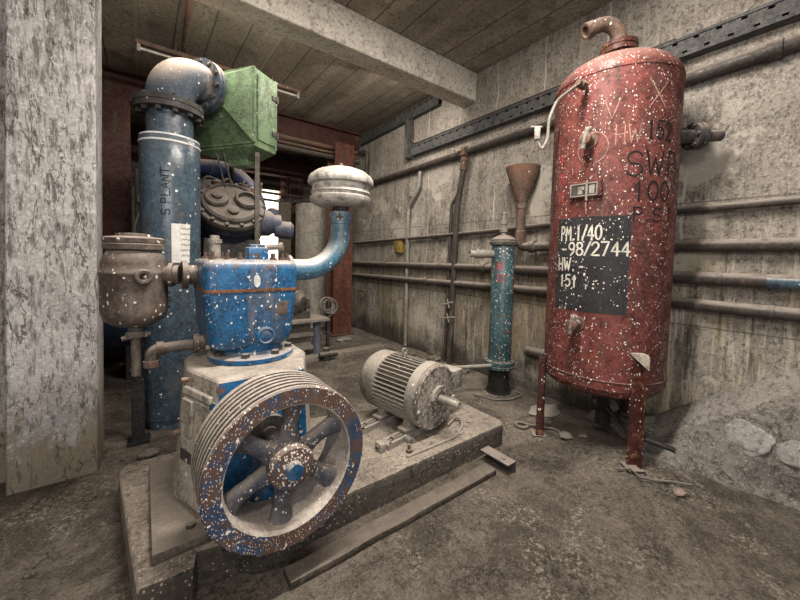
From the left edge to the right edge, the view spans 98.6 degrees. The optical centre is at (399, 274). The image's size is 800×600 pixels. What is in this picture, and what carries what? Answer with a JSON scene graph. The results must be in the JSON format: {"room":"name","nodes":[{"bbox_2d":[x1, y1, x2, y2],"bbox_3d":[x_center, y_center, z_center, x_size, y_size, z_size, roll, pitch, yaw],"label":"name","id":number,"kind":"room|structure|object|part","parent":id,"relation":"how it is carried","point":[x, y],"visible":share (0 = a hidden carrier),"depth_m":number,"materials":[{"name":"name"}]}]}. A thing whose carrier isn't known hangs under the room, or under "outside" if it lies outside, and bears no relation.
{"room":"industrial machine room","nodes":[
{"label":"industrial machine room","id":0,"kind":"room"},
{"bbox_2d":[0,0,5,482],"bbox_3d":[-3.198,-0.508,1.292,2.440,3.640,0.150,-1,4,-37],"label":"wall","id":1,"kind":"structure","parent":0,"point":[2,2],"depth_m":1.94,"materials":[{"name":"paint"}]},
{"bbox_2d":[130,124,313,232],"bbox_3d":[-4.021,-0.799,6.694,4.800,3.640,0.200,-1,4,-37],"label":"wall","id":2,"kind":"structure","parent":0,"point":[307,188],"depth_m":6.06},
{"bbox_2d":[245,172,285,259],"bbox_3d":[-3.249,-1.163,7.123,1.680,2.080,0.200,-1,4,-37],"label":"window","id":3,"kind":"structure","parent":2,"relation":"in","point":[270,183],"depth_m":7.47,"materials":[{"name":"grey glass"}]},
{"bbox_2d":[245,172,279,190],"bbox_3d":[-3.205,-1.950,7.040,1.490,0.300,0.020,-1,4,-37],"label":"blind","id":4,"kind":"object","parent":3,"relation":"attached to","point":[269,182],"depth_m":7.34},
{"bbox_3d":[-3.225,-1.161,7.091,1.680,2.080,0.120,-1,4,-37],"label":"frame","id":5,"kind":"part","parent":3,"relation":"part of","materials":[{"name":"metal"}]},
{"bbox_2d":[101,0,614,159],"bbox_3d":[-1.495,-2.417,2.284,6.400,0.150,10.100,-1,4,-37],"label":"ceiling","id":6,"kind":"structure","parent":0,"point":[476,35],"depth_m":3.53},
{"bbox_2d":[181,0,192,52],"bbox_3d":[-1.915,-2.348,3.106,0.048,0.056,1.371,-1,4,-35],"label":"conduit","id":7,"kind":"object","parent":6,"relation":"attached to","point":[188,7],"visible":1,"depth_m":3.22,"materials":[{"name":"metal"}]},
{"bbox_2d":[135,38,300,99],"bbox_3d":[-1.976,-2.347,3.955,1.690,0.180,0.060,-1,4,-37],"label":"fitting","id":8,"kind":"object","parent":6,"relation":"hanging from","point":[138,42],"visible":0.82,"depth_m":3.63,"materials":[{"name":"metal"}]},
{"bbox_2d":[195,0,476,107],"bbox_3d":[-1.637,-2.182,2.312,6.200,0.330,0.230,-1,4,-37],"label":"ceiling beam","id":9,"kind":"structure","parent":6,"relation":"attached to","point":[330,27],"depth_m":3.16,"materials":[{"name":"concrete"}]},
{"bbox_2d":[0,326,799,599],"bbox_3d":[-1.606,1.161,2.378,6.250,0.094,10.000,-1,4,-37],"label":"floor","id":10,"kind":"structure","parent":0,"point":[568,524],"depth_m":1.70,"materials":[{"name":"concrete"}]},
{"bbox_2d":[4,0,103,495],"bbox_3d":[-2.062,-0.547,2.072,0.425,3.590,0.400,-1,4,-37],"label":"pillar","id":11,"kind":"structure","parent":10,"relation":"on","point":[54,349],"depth_m":1.93,"materials":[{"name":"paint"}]},
{"bbox_2d":[102,93,131,361],"bbox_3d":[-3.558,-0.545,4.243,0.496,3.200,0.248,-1,4,-37],"label":"steel column","id":12,"kind":"structure","parent":10,"relation":"on","point":[116,127],"depth_m":4.16,"materials":[{"name":"red metal"}]},
{"bbox_3d":[-3.594,1.040,4.323,0.496,0.025,0.248,-1,4,-37],"label":"plate","id":13,"kind":"part","parent":12,"relation":"part of","materials":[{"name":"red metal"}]},
{"bbox_2d":[102,65,361,155],"bbox_3d":[-2.607,-2.329,4.898,4.650,0.340,0.200,-1,4,-37],"label":"steel beam","id":14,"kind":"structure","parent":12,"relation":"on","point":[116,82],"depth_m":5.50,"materials":[{"name":"brown metal"}]},
{"bbox_2d":[103,321,141,380],"bbox_3d":[-3.211,0.646,3.519,1.380,0.910,0.620,-1,4,-37],"label":"tank","id":15,"kind":"object","parent":10,"relation":"on","point":[112,335],"visible":0.02,"depth_m":3.47,"materials":[{"name":"metal"}]},
{"bbox_2d":[127,351,149,447],"bbox_3d":[-1.847,0.697,2.424,0.130,0.980,0.130,-1,4,-37],"label":"post","id":16,"kind":"object","parent":10,"relation":"on","point":[139,437],"visible":0.81,"depth_m":2.42,"materials":[{"name":"grey metal"}]},
{"bbox_3d":[-1.858,1.179,2.448,0.130,0.015,0.130,-1,4,-37],"label":"foot plate","id":17,"kind":"part","parent":16,"relation":"part of","materials":[{"name":"black paint"}]},
{"bbox_2d":[135,447,160,459],"bbox_3d":[-1.663,1.183,2.276,0.122,0.054,0.122,1,3,3],"label":"stone","id":18,"kind":"object","parent":10,"relation":"on","point":[151,452],"visible":0.98,"depth_m":2.25,"materials":[{"name":"grey stone"}]},
{"bbox_2d":[134,169,211,350],"bbox_3d":[-2.855,-0.085,4.375,0.829,2.300,0.420,-1,4,-37],"label":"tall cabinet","id":19,"kind":"object","parent":10,"relation":"on","point":[206,182],"visible":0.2,"depth_m":3.98,"materials":[{"name":"metal"}]},
{"bbox_2d":[133,58,226,429],"bbox_3d":[-1.778,-0.318,2.760,0.456,2.977,0.578,2,3,15],"label":"standpipe","id":20,"kind":"object","parent":10,"relation":"on","point":[176,97],"visible":0.88,"depth_m":2.57,"materials":[{"name":"blue metal"}]},
{"bbox_2d":[194,65,278,243],"bbox_3d":[-1.610,-0.339,3.224,0.765,2.979,0.477,2,3,18],"label":"box","id":21,"kind":"object","parent":10,"relation":"on","point":[242,133],"visible":0.7,"depth_m":3.09,"materials":[{"name":"green paint"}]},
{"bbox_3d":[-1.218,-1.483,3.139,0.012,0.570,0.230,2,3,18],"label":"access door","id":22,"kind":"part","parent":21,"relation":"part of","materials":[{"name":"green paint"}]},
{"bbox_2d":[200,159,293,345],"bbox_3d":[-1.858,-0.164,3.890,1.132,2.551,1.040,-1,4,-37],"label":"machinery","id":23,"kind":"object","parent":10,"relation":"on","point":[228,212],"visible":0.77,"depth_m":3.58,"materials":[{"name":"metal"}]},
{"bbox_3d":[-2.002,0.356,3.968,0.700,1.500,0.800,-1,4,-37],"label":"frame","id":24,"kind":"part","parent":23,"relation":"part of","materials":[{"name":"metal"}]},
{"bbox_2d":[172,235,362,554],"bbox_3d":[-0.719,0.452,1.726,0.706,1.288,1.088,-1,4,-37],"label":"air compressor","id":25,"kind":"object","parent":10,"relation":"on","point":[245,462],"visible":1,"depth_m":1.50,"materials":[{"name":"paint"}]},
{"bbox_2d":[94,233,180,376],"bbox_3d":[-1.272,0.151,1.692,0.332,0.701,0.276,1,3,-5],"label":"canister","id":26,"kind":"object","parent":25,"relation":"attached to","point":[134,276],"visible":1,"depth_m":1.59,"materials":[{"name":"metal"}]},
{"bbox_3d":[-1.292,-0.159,1.674,0.244,0.081,0.244,-1,4,-37],"label":"lid","id":27,"kind":"part","parent":26,"relation":"part of","materials":[{"name":"grey metal"}]},
{"bbox_2d":[143,339,192,368],"bbox_3d":[-1.164,0.393,1.732,0.210,0.119,0.068,-1,4,-37],"label":"pipe","id":28,"kind":"object","parent":25,"relation":"attached to","point":[151,360],"visible":1,"depth_m":1.69,"materials":[{"name":"metal"}]},
{"bbox_3d":[-0.964,0.826,1.560,0.120,0.050,0.013,3,3,33],"label":"maker plate","id":29,"kind":"part","parent":25,"relation":"part of","materials":[{"name":"metal"}]},
{"bbox_2d":[181,261,197,288],"bbox_3d":[-1.078,0.002,1.770,0.075,0.142,0.144,-1,4,-37],"label":"outlet","id":30,"kind":"object","parent":25,"relation":"attached to","point":[189,273],"depth_m":1.73,"materials":[{"name":"grey metal"}]},
{"bbox_3d":[-0.957,-0.136,1.777,0.066,0.130,0.068,-1,4,-37],"label":"valve post","id":31,"kind":"part","parent":25,"relation":"part of","materials":[{"name":"grey metal"}]},
{"bbox_2d":[284,163,372,279],"bbox_3d":[-0.428,-0.318,2.123,0.541,0.748,0.406,-1,4,-37],"label":"filter","id":32,"kind":"object","parent":25,"relation":"attached to","point":[340,188],"visible":0.93,"depth_m":2.03,"materials":[{"name":"blue paint"}]},
{"bbox_2d":[310,179,370,209],"bbox_3d":[-0.370,-0.496,2.154,0.376,0.153,0.376,-1,4,-37],"label":"bowl","id":33,"kind":"object","parent":32,"relation":"on","point":[335,194],"depth_m":2.01,"materials":[{"name":"white paint"}]},
{"bbox_2d":[277,198,292,259],"bbox_3d":[-2.239,-0.236,6.660,0.240,2.400,0.190,-1,4,-37],"label":"tall cabinet","id":34,"kind":"object","parent":10,"relation":"on","point":[284,205],"visible":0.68,"depth_m":6.57,"materials":[{"name":"metal"}]},
{"bbox_3d":[-2.212,-1.409,6.601,0.240,0.050,0.190,-1,4,-37],"label":"rail","id":35,"kind":"part","parent":34,"relation":"part of","materials":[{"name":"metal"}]},
{"bbox_2d":[287,177,302,258],"bbox_3d":[-2.256,-0.551,7.345,0.335,2.960,0.248,-1,4,-37],"label":"steel column","id":36,"kind":"structure","parent":10,"relation":"on","point":[294,184],"depth_m":7.22,"materials":[{"name":"metal"}]},
{"bbox_2d":[131,131,321,181],"bbox_3d":[-3.630,-2.181,6.268,4.650,0.340,0.200,-1,4,-37],"label":"steel beam","id":37,"kind":"structure","parent":36,"relation":"on","point":[271,166],"depth_m":7.09,"materials":[{"name":"brown metal"}]},
{"bbox_2d":[293,199,326,327],"bbox_3d":[-1.678,-0.216,6.612,0.720,2.390,0.720,-1,4,-37],"label":"vessel","id":38,"kind":"object","parent":10,"relation":"on","point":[311,219],"visible":0.41,"depth_m":6.32,"materials":[{"name":"metal"}]},
{"bbox_3d":[-1.652,-1.369,6.554,0.720,0.080,0.720,-1,4,-37],"label":"lid","id":39,"kind":"part","parent":38,"relation":"part of","materials":[{"name":"metal"}]},
{"bbox_2d":[118,401,502,599],"bbox_3d":[-0.381,1.151,2.215,2.254,0.230,0.974,-1,4,-37],"label":"concrete plinth","id":40,"kind":"object","parent":10,"relation":"on","point":[166,560],"visible":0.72,"depth_m":1.70,"materials":[{"name":"grey concrete"}]},
{"bbox_3d":[-1.065,1.071,1.658,0.225,0.046,0.710,-1,4,-37],"label":"plate","id":41,"kind":"part","parent":40,"relation":"part of","materials":[{"name":"grey concrete"}]},
{"bbox_2d":[361,412,398,433],"bbox_3d":[-0.091,1.043,2.536,0.081,0.055,0.700,4,4,43],"label":"slide rail","id":42,"kind":"object","parent":40,"relation":"on","point":[371,424],"visible":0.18,"depth_m":2.41,"materials":[{"name":"grey metal"}]},
{"bbox_2d":[404,434,413,443],"bbox_3d":[0.053,1.068,2.237,0.044,0.044,0.084,-1,4,-37],"label":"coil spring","id":43,"kind":"object","parent":40,"relation":"on","point":[408,437],"visible":0.94,"depth_m":2.22,"materials":[{"name":"metal"}]},
{"bbox_2d":[406,443,411,453],"bbox_3d":[0.056,1.069,2.116,0.035,0.050,0.040,-1,4,-37],"label":"bolt","id":44,"kind":"object","parent":40,"relation":"on","point":[408,449],"visible":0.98,"depth_m":2.11,"materials":[{"name":"metal"}]},
{"bbox_2d":[375,413,448,453],"bbox_3d":[0.098,1.056,2.358,0.081,0.055,0.700,4,4,43],"label":"slide rail","id":45,"kind":"object","parent":40,"relation":"on","point":[397,438],"visible":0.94,"depth_m":2.19,"materials":[{"name":"grey metal"}]},
{"bbox_2d":[359,348,461,433],"bbox_3d":[0.149,0.788,2.524,0.789,0.500,0.607,4,4,43],"label":"motor","id":46,"kind":"object","parent":45,"relation":"on","point":[418,391],"visible":1,"depth_m":2.34,"materials":[{"name":"metal"}]},
{"bbox_2d":[406,416,462,457],"bbox_3d":[0.273,1.076,2.271,0.135,0.037,0.630,3,4,36],"label":"strap","id":47,"kind":"object","parent":40,"relation":"on","point":[455,417],"visible":1,"depth_m":2.23,"materials":[{"name":"grey metal"}]},
{"bbox_2d":[286,314,337,360],"bbox_3d":[-1.295,0.836,4.395,0.873,0.530,0.515,-1,4,-37],"label":"stand","id":48,"kind":"object","parent":10,"relation":"on","point":[300,334],"visible":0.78,"depth_m":4.44,"materials":[{"name":"grey metal"}]},
{"bbox_2d":[293,290,309,319],"bbox_3d":[-1.348,0.386,4.460,0.336,0.360,0.339,-1,4,-37],"label":"pump","id":49,"kind":"object","parent":48,"relation":"on","point":[301,303],"visible":0.73,"depth_m":4.38,"materials":[{"name":"metal"}]},
{"bbox_3d":[-1.364,0.376,4.459,0.290,0.340,0.340,2,3,16],"label":"casing","id":50,"kind":"part","parent":49,"relation":"part of","materials":[{"name":"metal"}]},
{"bbox_3d":[-1.353,0.584,4.407,0.800,0.030,0.400,-1,4,-37],"label":"table plate","id":51,"kind":"part","parent":48,"relation":"part of","materials":[{"name":"grey metal"}]},
{"bbox_3d":[-1.094,0.844,4.518,0.128,0.510,0.130,-1,4,-37],"label":"corner post","id":52,"kind":"part","parent":48,"relation":"part of","materials":[{"name":"metal"}]},
{"bbox_2d":[319,297,337,349],"bbox_3d":[-1.008,0.702,4.860,0.290,0.763,0.131,-1,4,-37],"label":"cable coil","id":53,"kind":"object","parent":10,"relation":"on","point":[326,310],"visible":0.98,"depth_m":4.86,"materials":[{"name":"metal"}]},
{"bbox_3d":[-1.024,0.722,4.888,0.040,0.720,0.040,-1,4,-37],"label":"hook post","id":54,"kind":"part","parent":53,"relation":"part of","materials":[{"name":"metal"}]},
{"bbox_2d":[322,141,353,336],"bbox_3d":[-1.036,-0.570,5.880,0.422,3.200,0.372,-1,4,-37],"label":"steel column","id":55,"kind":"structure","parent":10,"relation":"on","point":[339,279],"depth_m":5.82,"materials":[{"name":"red metal"}]},
{"bbox_2d":[277,140,357,158],"bbox_3d":[-1.733,-2.030,5.322,2.450,0.040,0.040,-1,4,-37],"label":"pipe","id":56,"kind":"object","parent":55,"relation":"attached to","point":[279,141],"visible":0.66,"depth_m":5.50,"materials":[{"name":"brown metal"}]},
{"bbox_2d":[277,143,359,164],"bbox_3d":[-1.699,-1.932,5.279,2.450,0.072,0.072,-1,4,-37],"label":"pipe","id":57,"kind":"object","parent":55,"relation":"attached to","point":[279,146],"visible":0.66,"depth_m":5.43,"materials":[{"name":"brown metal"}]},
{"bbox_2d":[279,134,357,154],"bbox_3d":[-1.743,-2.116,5.334,2.450,0.064,0.064,-1,4,-37],"label":"pipe","id":58,"kind":"object","parent":55,"relation":"attached to","point":[281,136],"visible":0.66,"depth_m":5.50,"materials":[{"name":"brown metal"}]},
{"bbox_3d":[-1.072,1.015,5.960,0.422,0.025,0.372,-1,4,-37],"label":"plate","id":59,"kind":"part","parent":55,"relation":"part of","materials":[{"name":"metal"}]},
{"bbox_2d":[337,337,351,341],"bbox_3d":[-0.900,1.033,5.473,0.268,0.065,0.140,-1,4,-37],"label":"stone","id":60,"kind":"object","parent":10,"relation":"on","point":[342,339],"visible":1,"depth_m":5.43,"materials":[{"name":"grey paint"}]},
{"bbox_2d":[305,343,386,362],"bbox_3d":[-0.840,1.079,4.649,1.500,0.080,0.160,-1,4,-37],"label":"kerb","id":61,"kind":"object","parent":10,"relation":"on","point":[379,346],"visible":0.45,"depth_m":4.74,"materials":[{"name":"concrete"}]},
{"bbox_2d":[284,463,496,591],"bbox_3d":[0.056,1.244,1.803,1.306,0.041,0.098,-1,4,-37],"label":"plank","id":62,"kind":"object","parent":10,"relation":"on","point":[299,572],"visible":1,"depth_m":1.67,"materials":[{"name":"wood"}]},
{"bbox_2d":[428,354,440,361],"bbox_3d":[0.461,1.107,4.553,0.180,0.094,0.175,2,3,22],"label":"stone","id":63,"kind":"object","parent":10,"relation":"on","point":[435,358],"visible":0.91,"depth_m":4.49,"materials":[{"name":"grey stone"}]},
{"bbox_2d":[462,369,468,373],"bbox_3d":[0.769,1.145,4.092,0.125,0.075,0.101,-1,4,-37],"label":"stone","id":64,"kind":"object","parent":10,"relation":"on","point":[464,371],"visible":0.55,"depth_m":4.05,"materials":[{"name":"grey stone"}]},
{"bbox_2d":[469,211,517,395],"bbox_3d":[0.928,0.280,3.466,0.495,1.835,0.300,1,3,-7],"label":"cylinder","id":65,"kind":"object","parent":10,"relation":"on","point":[502,254],"visible":0.98,"depth_m":3.39,"materials":[{"name":"teal paint"}]},
{"bbox_2d":[455,364,490,368],"bbox_3d":[0.530,0.905,3.308,0.750,0.051,0.041,1,3,-14],"label":"pipe","id":66,"kind":"object","parent":65,"relation":"attached to","point":[477,365],"visible":0.4,"depth_m":3.34,"materials":[{"name":"grey metal"}]},
{"bbox_2d":[473,391,521,400],"bbox_3d":[0.974,1.192,3.360,0.491,0.014,0.182,1,3,-11],"label":"wire loop","id":67,"kind":"object","parent":10,"relation":"on","point":[520,395],"visible":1,"depth_m":3.31,"materials":[{"name":"metal"}]},
{"bbox_2d":[480,446,515,472],"bbox_3d":[0.637,1.213,2.248,0.085,0.080,0.220,-1,4,-37],"label":"steel angle","id":68,"kind":"object","parent":10,"relation":"on","point":[506,462],"visible":1,"depth_m":2.23,"materials":[{"name":"metal"}]},
{"bbox_2d":[514,421,528,429],"bbox_3d":[0.983,1.220,2.783,0.116,0.026,0.116,-1,4,-37],"label":"ring","id":69,"kind":"object","parent":10,"relation":"on","point":[516,423],"visible":0.98,"depth_m":2.76,"materials":[{"name":"grey metal"}]},
{"bbox_2d":[525,423,560,432],"bbox_3d":[1.142,1.218,2.731,0.279,0.023,0.068,3,3,31],"label":"rod","id":70,"kind":"object","parent":10,"relation":"on","point":[532,425],"visible":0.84,"depth_m":2.73,"materials":[{"name":"metal"}]},
{"bbox_2d":[529,404,560,416],"bbox_3d":[1.298,1.215,3.077,0.371,0.020,0.237,-1,4,-37],"label":"sheet","id":71,"kind":"object","parent":10,"relation":"on","point":[551,410],"visible":0.74,"depth_m":3.05,"materials":[{"name":"beige metal"}]},
{"bbox_2d":[544,417,551,423],"bbox_3d":[1.230,1.226,2.882,0.085,0.037,0.096,2,3,21],"label":"stone","id":72,"kind":"object","parent":10,"relation":"on","point":[548,420],"visible":0.8,"depth_m":2.87,"materials":[{"name":"grey stone"}]},
{"bbox_2d":[558,431,573,440],"bbox_3d":[1.232,1.209,2.572,0.110,0.055,0.095,0,3,-16],"label":"stone","id":73,"kind":"object","parent":10,"relation":"on","point":[564,435],"visible":1,"depth_m":2.55,"materials":[{"name":"stone"}]},
{"bbox_2d":[579,433,587,437],"bbox_3d":[1.367,1.206,2.572,0.070,0.033,0.070,2,3,10],"label":"stone","id":74,"kind":"object","parent":10,"relation":"on","point":[581,435],"visible":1,"depth_m":2.55,"materials":[{"name":"stone"}]},
{"bbox_2d":[530,16,725,473],"bbox_3d":[1.520,-0.289,2.419,1.036,3.109,0.936,-1,4,-37],"label":"tank","id":75,"kind":"object","parent":10,"relation":"on","point":[619,136],"visible":1,"depth_m":2.18,"materials":[{"name":"red metal"}]},
{"bbox_3d":[1.067,1.236,2.660,0.100,0.020,0.100,2,3,10],"label":"foot plate","id":76,"kind":"part","parent":75,"relation":"part of","materials":[{"name":"metal"}]},
{"bbox_3d":[1.075,0.920,2.635,0.055,0.633,0.062,2,3,10],"label":"leg","id":77,"kind":"part","parent":75,"relation":"part of","materials":[{"name":"paint"}]},
{"bbox_3d":[1.133,0.327,2.257,0.034,0.136,0.062,-1,4,-37],"label":"cock handle","id":78,"kind":"part","parent":75,"relation":"part of","materials":[{"name":"grey metal"}]},
{"bbox_3d":[1.196,-0.545,2.243,0.004,0.127,0.170,-1,4,-39],"label":"plate frame","id":79,"kind":"part","parent":75,"relation":"part of","materials":[{"name":"metal"}]},
{"bbox_3d":[1.199,-0.551,2.245,0.005,0.080,0.170,-1,4,-39],"label":"plate","id":80,"kind":"part","parent":75,"relation":"part of","materials":[{"name":"metal"}]},
{"bbox_3d":[1.214,-0.555,2.250,0.035,0.107,0.201,-1,4,-37],"label":"name plate","id":81,"kind":"part","parent":75,"relation":"part of","materials":[{"name":"grey metal"}]},
{"bbox_3d":[1.178,-0.864,2.175,0.036,0.136,0.061,-1,4,-37],"label":"cock handle","id":82,"kind":"part","parent":75,"relation":"part of","materials":[{"name":"grey metal"}]},
{"bbox_3d":[1.250,-0.064,2.277,0.068,0.625,0.441,-1,4,-43],"label":"stencil panel","id":83,"kind":"part","parent":75,"relation":"part of","materials":[{"name":"black paint"}]},
{"bbox_3d":[1.854,1.135,2.770,0.100,0.020,0.100,0,3,-27],"label":"foot plate","id":84,"kind":"part","parent":75,"relation":"part of","materials":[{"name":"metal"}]},
{"bbox_3d":[1.853,0.875,2.764,0.055,0.520,0.062,0,3,-27],"label":"leg","id":85,"kind":"part","parent":75,"relation":"part of","materials":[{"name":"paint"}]},
{"bbox_3d":[1.463,1.220,2.167,0.100,0.020,0.100,1,3,2],"label":"foot plate","id":86,"kind":"part","parent":75,"relation":"part of","materials":[{"name":"metal"}]},
{"bbox_3d":[1.480,0.891,2.153,0.062,0.659,0.055,1,3,2],"label":"leg","id":87,"kind":"part","parent":75,"relation":"part of","materials":[{"name":"paint"}]},
{"bbox_2d":[617,468,691,485],"bbox_3d":[1.519,1.218,2.055,0.374,0.031,0.067,3,3,23],"label":"wire","id":88,"kind":"object","parent":10,"relation":"on","point":[631,469],"visible":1,"depth_m":2.04,"materials":[{"name":"metal"}]},
{"bbox_2d":[672,488,685,496],"bbox_3d":[1.597,1.245,1.968,0.082,0.038,0.061,-1,4,-37],"label":"stone","id":89,"kind":"object","parent":10,"relation":"on","point":[679,492],"visible":1,"depth_m":1.95,"materials":[{"name":"beige stone"}]},
{"bbox_2d":[586,367,799,510],"bbox_3d":[2.131,0.618,2.038,0.610,1.534,2.068,-1,4,-37],"label":"rubble pile","id":90,"kind":"object","parent":10,"relation":"on","point":[695,429],"visible":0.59,"depth_m":2.14,"materials":[{"name":"concrete"}]},
{"bbox_2d":[592,399,618,411],"bbox_3d":[1.734,1.101,2.897,0.180,0.109,0.185,1,3,-1],"label":"stone","id":91,"kind":"object","parent":90,"relation":"on","point":[613,405],"visible":0.37,"depth_m":2.84,"materials":[{"name":"grey stone"}]},
{"bbox_2d":[644,414,657,424],"bbox_3d":[1.918,1.119,2.633,0.172,0.084,0.131,-1,4,-37],"label":"stone","id":92,"kind":"object","parent":90,"relation":"on","point":[649,419],"visible":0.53,"depth_m":2.59,"materials":[{"name":"grey stone"}]},
{"bbox_2d":[724,419,775,456],"bbox_3d":[2.113,0.993,2.088,0.065,0.195,0.225,-1,4,-37],"label":"stone","id":93,"kind":"object","parent":90,"relation":"attached to","point":[753,440],"visible":1,"depth_m":2.07,"materials":[{"name":"grey stone"}]},
{"bbox_2d":[776,436,799,467],"bbox_3d":[2.250,1.006,1.929,0.055,0.154,0.225,-1,4,-37],"label":"stone","id":94,"kind":"object","parent":90,"relation":"attached to","point":[788,449],"visible":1,"depth_m":1.96,"materials":[{"name":"grey stone"}]},
{"bbox_2d":[314,0,799,414],"bbox_3d":[0.946,-0.637,4.232,0.200,3.790,10.100,-1,4,-37],"label":"wall","id":95,"kind":"structure","parent":0,"point":[757,106],"depth_m":2.85,"materials":[{"name":"concrete"}]},
{"bbox_2d":[264,198,294,204],"bbox_3d":[-2.203,-1.478,7.172,1.301,0.080,0.050,-1,4,-37],"label":"pipe","id":96,"kind":"object","parent":95,"relation":"attached to","point":[265,199],"visible":0.15,"depth_m":6.88,"materials":[{"name":"metal"}]},
{"bbox_2d":[262,191,309,198],"bbox_3d":[-2.200,-1.617,7.165,1.301,0.080,0.050,-1,4,-37],"label":"pipe","id":97,"kind":"object","parent":95,"relation":"attached to","point":[265,192],"visible":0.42,"depth_m":7.02,"materials":[{"name":"metal"}]},
{"bbox_2d":[359,149,368,174],"bbox_3d":[-0.629,-1.880,6.024,0.078,0.620,0.264,-1,4,-37],"label":"pipe","id":98,"kind":"object","parent":95,"relation":"attached to","point":[365,151],"visible":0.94,"depth_m":5.92,"materials":[{"name":"grey metal"}]},
{"bbox_2d":[394,240,404,252],"bbox_3d":[-0.011,-0.421,5.282,0.100,0.190,0.160,-1,4,-37],"label":"junction box","id":99,"kind":"object","parent":95,"relation":"attached to","point":[399,246],"visible":0.94,"depth_m":5.23,"materials":[{"name":"yellow metal"}]},
{"bbox_3d":[-0.046,-0.421,5.255,0.012,0.170,0.140,-1,4,-37],"label":"lid","id":100,"kind":"part","parent":99,"relation":"part of","materials":[{"name":"metal"}]},
{"bbox_2d":[360,96,441,145],"bbox_3d":[-0.075,-2.344,5.336,0.086,0.196,2.032,-1,4,-37],"label":"cable tray","id":101,"kind":"object","parent":95,"relation":"attached to","point":[431,103],"visible":0.99,"depth_m":5.15,"materials":[{"name":"black paint"}]},
{"bbox_2d":[404,119,413,159],"bbox_3d":[0.132,-1.973,5.042,0.120,0.540,0.088,-1,4,-37],"label":"tray riser","id":102,"kind":"object","parent":95,"relation":"attached to","point":[407,142],"visible":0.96,"depth_m":5.01,"materials":[{"name":"grey metal"}]},
{"bbox_2d":[403,171,421,345],"bbox_3d":[0.181,-0.189,5.009,0.055,2.542,0.306,-1,4,-37],"label":"conduit","id":103,"kind":"object","parent":95,"relation":"attached to","point":[413,197],"visible":0.95,"depth_m":5.08,"materials":[{"name":"grey metal"}]},
{"bbox_2d":[409,181,416,197],"bbox_3d":[0.188,-1.229,5.001,0.078,0.220,0.100,-1,4,-37],"label":"switch box","id":104,"kind":"object","parent":95,"relation":"attached to","point":[412,185],"visible":0.91,"depth_m":4.96,"materials":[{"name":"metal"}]},
{"bbox_2d":[443,195,455,361],"bbox_3d":[0.663,0.039,4.369,0.043,2.215,0.239,-1,4,-37],"label":"conduit","id":105,"kind":"object","parent":95,"relation":"attached to","point":[454,199],"visible":0.9,"depth_m":4.41,"materials":[{"name":"grey metal"}]},
{"bbox_2d":[441,146,468,364],"bbox_3d":[0.667,-0.192,4.266,0.173,2.687,0.293,-1,4,-37],"label":"conduit","id":106,"kind":"object","parent":95,"relation":"attached to","point":[462,153],"visible":0.98,"depth_m":4.27,"materials":[{"name":"grey metal"}]},
{"bbox_3d":[0.624,0.363,4.315,0.086,0.116,0.176,-1,4,-37],"label":"tap handle","id":107,"kind":"part","parent":106,"relation":"part of","materials":[{"name":"metal"}]},
{"bbox_3d":[0.621,0.543,4.323,0.086,0.116,0.226,-1,4,-37],"label":"tap handle","id":108,"kind":"part","parent":106,"relation":"part of","materials":[{"name":"metal"}]},
{"bbox_2d":[524,346,543,358],"bbox_3d":[1.541,0.805,3.211,0.128,0.125,0.800,-1,4,-37],"label":"pipe","id":109,"kind":"object","parent":95,"relation":"attached to","point":[530,351],"visible":0.12,"depth_m":3.43,"materials":[{"name":"metal"}]},
{"bbox_2d":[411,38,675,143],"bbox_3d":[1.093,-1.978,3.754,0.028,0.399,3.104,-1,4,-37],"label":"conduit","id":110,"kind":"object","parent":95,"relation":"attached to","point":[674,38],"visible":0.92,"depth_m":3.88,"materials":[{"name":"grey metal"}]},
{"bbox_2d":[352,261,799,289],"bbox_3d":[1.093,-0.051,3.788,0.130,0.132,6.551,-1,4,-37],"label":"pipe","id":111,"kind":"object","parent":95,"relation":"attached to","point":[771,281],"visible":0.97,"depth_m":2.42,"materials":[{"name":"metal"}]},
{"bbox_2d":[352,273,799,321],"bbox_3d":[1.090,0.155,3.800,0.126,0.149,6.551,-1,4,-37],"label":"pipe","id":112,"kind":"object","parent":95,"relation":"attached to","point":[769,312],"visible":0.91,"depth_m":2.42,"materials":[{"name":"metal"}]},
{"bbox_2d":[358,278,366,292],"bbox_3d":[-0.657,0.192,6.040,0.060,0.240,0.220,-1,4,-37],"label":"bracket","id":113,"kind":"object","parent":112,"relation":"hanging from","point":[361,289],"visible":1,"depth_m":6.06,"materials":[{"name":"metal"}]},
{"bbox_2d":[354,196,799,244],"bbox_3d":[1.132,-0.486,3.756,0.095,0.226,6.501,-1,4,-37],"label":"pipe","id":114,"kind":"object","parent":95,"relation":"attached to","point":[794,200],"visible":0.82,"depth_m":2.43,"materials":[{"name":"metal"}]},
{"bbox_2d":[372,34,799,185],"bbox_3d":[1.264,-1.447,3.540,0.120,0.196,6.101,-1,4,-37],"label":"pipe","id":115,"kind":"object","parent":95,"relation":"attached to","point":[775,49],"visible":0.61,"depth_m":2.38,"materials":[{"name":"metal"}]},
{"bbox_2d":[410,0,799,157],"bbox_3d":[1.638,-1.661,3.043,0.086,0.176,4.881,-1,4,-37],"label":"cable tray","id":116,"kind":"object","parent":95,"relation":"attached to","point":[775,14],"visible":0.82,"depth_m":2.42,"materials":[{"name":"black paint"}]},
{"bbox_2d":[506,163,799,252],"bbox_3d":[2.025,-0.568,2.374,0.330,0.852,3.030,-1,4,-37],"label":"funnel","id":117,"kind":"object","parent":95,"relation":"attached to","point":[522,177],"visible":0.77,"depth_m":2.51,"materials":[{"name":"metal"}]},
{"bbox_3d":[1.214,-0.512,3.459,0.111,0.430,0.112,-1,4,-37],"label":"stem","id":118,"kind":"part","parent":117,"relation":"part of","materials":[{"name":"metal"}]},
{"bbox_2d":[605,406,675,452],"bbox_3d":[1.524,1.006,2.245,0.116,0.097,0.462,0,3,-20],"label":"bar","id":119,"kind":"object","parent":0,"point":[610,411],"visible":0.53,"depth_m":2.14,"materials":[{"name":"black paint"}]}
]}

